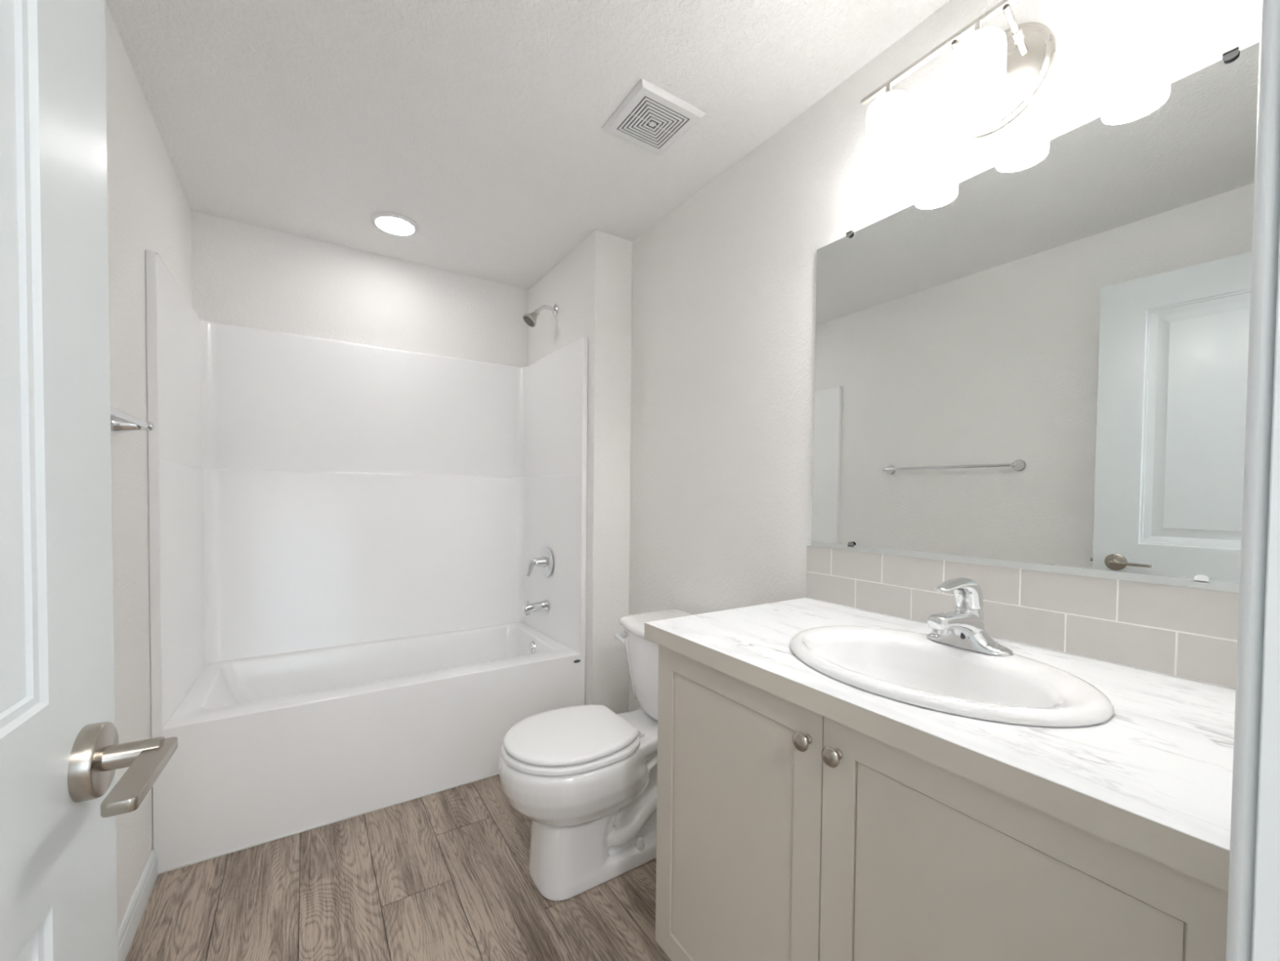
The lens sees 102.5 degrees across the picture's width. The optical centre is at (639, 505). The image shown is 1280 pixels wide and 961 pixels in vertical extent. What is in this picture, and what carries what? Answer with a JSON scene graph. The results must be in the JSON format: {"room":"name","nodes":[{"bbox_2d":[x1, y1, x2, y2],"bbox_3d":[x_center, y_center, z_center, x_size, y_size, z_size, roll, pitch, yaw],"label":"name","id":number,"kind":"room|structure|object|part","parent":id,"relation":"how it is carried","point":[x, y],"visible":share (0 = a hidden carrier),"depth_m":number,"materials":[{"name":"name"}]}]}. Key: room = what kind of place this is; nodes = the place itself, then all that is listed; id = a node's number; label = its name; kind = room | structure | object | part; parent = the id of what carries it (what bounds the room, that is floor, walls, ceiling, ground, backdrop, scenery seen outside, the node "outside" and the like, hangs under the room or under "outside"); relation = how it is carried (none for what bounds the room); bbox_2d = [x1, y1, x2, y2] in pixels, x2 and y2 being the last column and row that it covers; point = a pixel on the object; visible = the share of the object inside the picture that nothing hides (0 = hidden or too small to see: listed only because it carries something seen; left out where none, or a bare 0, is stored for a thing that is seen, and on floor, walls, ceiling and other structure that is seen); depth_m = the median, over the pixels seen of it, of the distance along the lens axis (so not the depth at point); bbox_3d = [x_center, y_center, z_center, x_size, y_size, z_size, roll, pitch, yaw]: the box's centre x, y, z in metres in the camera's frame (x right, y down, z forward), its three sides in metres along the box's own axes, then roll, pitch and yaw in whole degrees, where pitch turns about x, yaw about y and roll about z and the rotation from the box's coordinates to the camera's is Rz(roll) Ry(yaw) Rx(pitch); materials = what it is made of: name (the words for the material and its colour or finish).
{"room":"bathroom","nodes":[
{"label":"bathroom","id":0,"kind":"room"},
{"bbox_2d":[104,0,191,931],"bbox_3d":[-1.219,-0.026,1.008,0.120,2.440,3.152,0,2,-33],"label":"wall","id":1,"kind":"structure","parent":0,"point":[148,208],"depth_m":1.46,"materials":[{"name":"white paint"}]},
{"bbox_2d":[110,406,155,435],"bbox_3d":[-1.116,-0.198,1.033,0.081,0.060,0.745,0,2,-33],"label":"towel bar","id":2,"kind":"object","parent":1,"relation":"attached to","point":[120,421],"visible":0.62,"depth_m":1.29,"materials":[{"name":"silver metal"}]},
{"bbox_2d":[117,849,158,960],"bbox_3d":[-0.966,1.160,0.751,0.013,0.083,2.106,0,2,-33],"label":"baseboard","id":3,"kind":"structure","parent":1,"relation":"attached to","point":[126,931],"depth_m":1.44,"materials":[{"name":"white paint"}]},
{"bbox_2d":[191,210,528,367],"bbox_3d":[-1.221,-0.068,2.817,1.854,2.440,0.120,0,2,-33],"label":"wall","id":4,"kind":"structure","parent":0,"point":[243,274],"depth_m":2.56,"materials":[{"name":"white paint"}]},
{"bbox_2d":[124,773,671,960],"bbox_3d":[0.101,1.239,0.692,1.974,0.050,5.187,0,2,-33],"label":"floor","id":5,"kind":"structure","parent":0,"point":[444,875],"depth_m":1.54,"materials":[{"name":"brown wood"}]},
{"bbox_2d":[145,249,587,874],"bbox_3d":[-1.109,0.180,2.353,1.531,1.968,0.787,0,2,-33],"label":"bathtub","id":6,"kind":"object","parent":5,"relation":"on","point":[344,536],"visible":0.97,"depth_m":2.38,"materials":[{"name":"white plastic"}]},
{"bbox_2d":[151,622,585,872],"bbox_3d":[-1.118,0.931,2.372,1.528,0.465,0.783,0,2,-33],"label":"tub","id":7,"kind":"object","parent":6,"relation":"in","point":[273,745],"depth_m":2.00,"materials":[{"name":"white plastic"}]},
{"bbox_2d":[522,600,548,615],"bbox_3d":[-0.552,0.533,2.702,0.128,0.074,0.055,0,2,-33],"label":"tub spout","id":8,"kind":"object","parent":6,"relation":"attached to","point":[527,608],"visible":1,"depth_m":2.68,"materials":[{"name":"silver metal"}]},
{"bbox_2d":[526,546,552,577],"bbox_3d":[-0.541,0.299,2.702,0.108,0.162,0.162,0,2,-33],"label":"shower valve","id":9,"kind":"object","parent":6,"relation":"attached to","point":[544,562],"visible":1,"depth_m":2.69,"materials":[{"name":"silver metal"}]},
{"bbox_3d":[-0.561,0.325,2.691,0.061,0.099,0.036,0,2,-33],"label":"lever","id":10,"kind":"part","parent":9,"relation":"part of","materials":[{"name":"silver metal"}]},
{"bbox_2d":[498,608,695,901],"bbox_3d":[-0.074,0.810,1.762,0.814,0.756,0.434,0,2,-33],"label":"toilet","id":11,"kind":"object","parent":5,"relation":"on","point":[584,776],"visible":0.79,"depth_m":1.59,"materials":[{"name":"white ceramic"}]},
{"bbox_3d":[-0.229,0.758,1.659,0.428,0.020,0.374,0,2,-33],"label":"seat","id":12,"kind":"part","parent":11,"relation":"part of","materials":[{"name":"white plastic"}]},
{"bbox_3d":[-0.233,0.734,1.655,0.404,0.022,0.362,0,2,-33],"label":"lid","id":13,"kind":"part","parent":11,"relation":"part of","materials":[{"name":"white plastic"}]},
{"bbox_3d":[-0.106,0.979,1.745,0.740,0.418,0.387,0,2,-33],"label":"bowl","id":14,"kind":"part","parent":11,"relation":"part of","materials":[{"name":"white ceramic"}]},
{"bbox_3d":[-0.059,0.498,1.932,0.052,0.033,0.076,0,2,-33],"label":"flush lever","id":15,"kind":"part","parent":11,"relation":"part of","materials":[{"name":"white plastic"}]},
{"bbox_3d":[0.132,0.616,1.890,0.298,0.302,0.420,0,2,-33],"label":"tank","id":16,"kind":"part","parent":11,"relation":"part of","materials":[{"name":"white ceramic"}]},
{"bbox_3d":[0.134,0.448,1.886,0.326,0.034,0.434,0,2,-33],"label":"tank lid","id":17,"kind":"part","parent":11,"relation":"part of","materials":[{"name":"white ceramic"}]},
{"bbox_2d":[655,644,1228,960],"bbox_3d":[0.542,0.778,1.027,0.620,0.866,0.971,0,2,-33],"label":"vanity cabinet","id":18,"kind":"object","parent":5,"relation":"on","point":[786,830],"visible":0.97,"depth_m":0.81,"materials":[{"name":"beige paint"}]},
{"bbox_3d":[0.181,0.720,1.081,0.019,0.749,0.480,0,2,-33],"label":"door","id":19,"kind":"part","parent":18,"relation":"part of","materials":[{"name":"beige paint"}]},
{"bbox_3d":[0.280,0.406,0.884,0.028,0.032,0.032,0,2,-33],"label":"knob","id":20,"kind":"part","parent":18,"relation":"part of","materials":[{"name":"silver metal"}]},
{"bbox_3d":[0.313,0.407,0.834,0.028,0.032,0.032,0,2,-33],"label":"knob","id":21,"kind":"part","parent":18,"relation":"part of","materials":[{"name":"silver metal"}]},
{"bbox_2d":[644,597,1235,892],"bbox_3d":[0.542,0.323,1.032,0.612,0.040,1.004,0,2,-33],"label":"countertop","id":22,"kind":"structure","parent":18,"relation":"on","point":[1153,780],"depth_m":0.70,"materials":[{"name":"white stone"}]},
{"bbox_2d":[790,625,1114,726],"bbox_3d":[0.534,0.367,0.969,0.408,0.160,0.534,0,2,-33],"label":"sink","id":23,"kind":"object","parent":22,"relation":"in","point":[909,667],"visible":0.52,"depth_m":0.96,"materials":[{"name":"white ceramic"}]},
{"bbox_2d":[926,577,1013,656],"bbox_3d":[0.632,0.216,1.026,0.163,0.142,0.162,0,2,-33],"label":"faucet","id":24,"kind":"object","parent":23,"relation":"on","point":[963,627],"visible":1,"depth_m":1.02,"materials":[{"name":"silver metal"}]},
{"bbox_3d":[0.636,0.180,1.027,0.148,0.071,0.051,0,2,-33],"label":"handle","id":25,"kind":"part","parent":24,"relation":"part of","materials":[{"name":"silver metal"}]},
{"bbox_3d":[0.446,0.732,0.675,0.019,0.749,0.485,0,2,-33],"label":"door","id":26,"kind":"part","parent":18,"relation":"part of","materials":[{"name":"beige paint"}]},
{"bbox_2d":[105,0,950,289],"bbox_3d":[-0.430,-1.290,1.486,1.974,0.080,3.152,0,2,-33],"label":"ceiling","id":27,"kind":"structure","parent":0,"point":[478,123],"depth_m":1.59,"materials":[{"name":"white paint"}]},
{"bbox_2d":[370,211,418,235],"bbox_3d":[-1.107,-1.268,2.322,0.196,0.015,0.196,0,2,-33],"label":"recessed light","id":28,"kind":"object","parent":27,"relation":"in","point":[392,223],"visible":1,"depth_m":2.30,"materials":[{"name":"white plastic"}]},
{"bbox_2d":[601,78,705,155],"bbox_3d":[0.041,-1.242,1.665,0.242,0.014,0.242,0,2,-33],"label":"ceiling vent","id":29,"kind":"object","parent":27,"relation":"in","point":[651,117],"visible":1,"depth_m":1.64,"materials":[{"name":"white plastic"}]},
{"bbox_2d":[617,97,688,147],"bbox_3d":[0.041,-1.236,1.665,0.174,0.002,0.163,0,2,-33],"label":"grille","id":30,"kind":"object","parent":29,"relation":"attached to","point":[650,122],"depth_m":1.66,"materials":[{"name":"white plastic"}]},
{"bbox_2d":[528,229,632,713],"bbox_3d":[-0.364,-0.059,2.796,0.202,2.440,0.852,0,2,-33],"label":"wall","id":31,"kind":"structure","parent":0,"point":[591,286],"depth_m":2.44,"materials":[{"name":"white paint"}]},
{"bbox_2d":[522,303,558,327],"bbox_3d":[-0.520,-0.999,2.679,0.183,0.145,0.077,0,2,-33],"label":"shower","id":32,"kind":"object","parent":31,"relation":"attached to","point":[530,318],"visible":1,"depth_m":2.66,"materials":[{"name":"silver metal"}]},
{"bbox_3d":[-0.495,-1.026,2.699,0.118,0.056,0.021,0,2,-35],"label":"shower arm","id":33,"kind":"part","parent":32,"relation":"part of","materials":[{"name":"silver metal"}]},
{"bbox_2d":[627,0,1261,711],"bbox_3d":[0.366,-0.033,1.971,0.120,2.440,3.032,0,2,-33],"label":"wall","id":34,"kind":"structure","parent":0,"point":[724,284],"depth_m":1.74,"materials":[{"name":"white paint"}]},
{"bbox_2d":[860,0,1135,181],"bbox_3d":[0.747,-0.941,1.113,0.170,0.238,0.544,0,2,-33],"label":"vanity light","id":35,"kind":"object","parent":34,"relation":"attached to","point":[997,75],"visible":1,"depth_m":1.08,"materials":[{"name":"white glass"}]},
{"bbox_3d":[0.610,-0.887,1.262,0.060,0.114,0.060,0,2,-33],"label":"bulb","id":36,"kind":"part","parent":35,"relation":"part of","materials":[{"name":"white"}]},
{"bbox_3d":[0.610,-0.907,1.262,0.102,0.160,0.102,0,2,-33],"label":"lamp shade","id":37,"kind":"part","parent":35,"relation":"part of","materials":[{"name":"white glass"}]},
{"bbox_3d":[0.736,-1.000,1.163,0.102,0.060,0.019,0,2,-33],"label":"arm","id":38,"kind":"part","parent":35,"relation":"part of","materials":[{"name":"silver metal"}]},
{"bbox_3d":[0.718,-0.882,1.096,0.060,0.114,0.060,0,2,-33],"label":"bulb","id":39,"kind":"part","parent":35,"relation":"part of","materials":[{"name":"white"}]},
{"bbox_3d":[0.718,-0.902,1.095,0.102,0.160,0.102,0,2,-33],"label":"lamp shade","id":40,"kind":"part","parent":35,"relation":"part of","materials":[{"name":"white glass"}]},
{"bbox_3d":[0.790,-0.998,1.080,0.102,0.060,0.019,0,2,-33],"label":"arm","id":41,"kind":"part","parent":35,"relation":"part of","materials":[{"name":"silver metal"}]},
{"bbox_3d":[0.827,-0.877,0.930,0.060,0.114,0.060,0,2,-33],"label":"bulb","id":42,"kind":"part","parent":35,"relation":"part of","materials":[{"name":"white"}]},
{"bbox_3d":[0.827,-0.897,0.929,0.102,0.160,0.102,0,2,-33],"label":"lamp shade","id":43,"kind":"part","parent":35,"relation":"part of","materials":[{"name":"white glass"}]},
{"bbox_2d":[805,544,1239,689],"bbox_3d":[0.798,0.219,1.193,0.008,0.166,1.002,0,2,-33],"label":"tile backsplash","id":44,"kind":"structure","parent":34,"relation":"attached to","point":[1186,633],"depth_m":1.06,"materials":[{"name":"grey tile"}]},
{"bbox_2d":[811,41,1259,592],"bbox_3d":[0.791,-0.321,1.197,0.012,0.915,0.926,0,2,-33],"label":"mirror","id":45,"kind":"object","parent":34,"relation":"attached to","point":[1038,360],"visible":1,"depth_m":1.06,"materials":[{"name":"silver mirror"}]},
{"bbox_3d":[0.385,0.007,0.246,1.734,2.440,0.120,0,2,-33],"label":"wall","id":46,"kind":"structure","parent":0,"visible":0},
{"bbox_2d":[0,0,177,960],"bbox_3d":[-0.403,0.156,0.241,0.158,2.103,0.731,0,2,-30],"label":"door","id":47,"kind":"structure","parent":46,"relation":"in","point":[61,752],"depth_m":0.45,"materials":[{"name":"white paint"}]},
{"bbox_3d":[-0.526,0.246,0.496,0.015,0.069,0.069,0,2,-30],"label":"handle","id":48,"kind":"part","parent":47,"relation":"part of","materials":[{"name":"silver metal"}]},
{"bbox_3d":[-0.460,0.247,0.476,0.023,0.011,0.126,0,2,-30],"label":"lever","id":49,"kind":"part","parent":47,"relation":"part of","materials":[{"name":"silver metal"}]},
{"bbox_2d":[1226,0,1279,960],"bbox_3d":[0.088,0.135,0.136,0.866,2.182,0.012,0,2,-33],"label":"trim","id":50,"kind":"structure","parent":46,"relation":"attached to","point":[1266,215],"depth_m":0.34,"materials":[{"name":"white paint"}]},
{"bbox_2d":[1251,220,1279,960],"bbox_3d":[0.124,0.156,0.080,0.789,2.144,0.122,0,2,-33],"label":"trim","id":51,"kind":"structure","parent":46,"relation":"attached to","point":[1265,946],"depth_m":0.33,"materials":[{"name":"white paint"}]}
]}

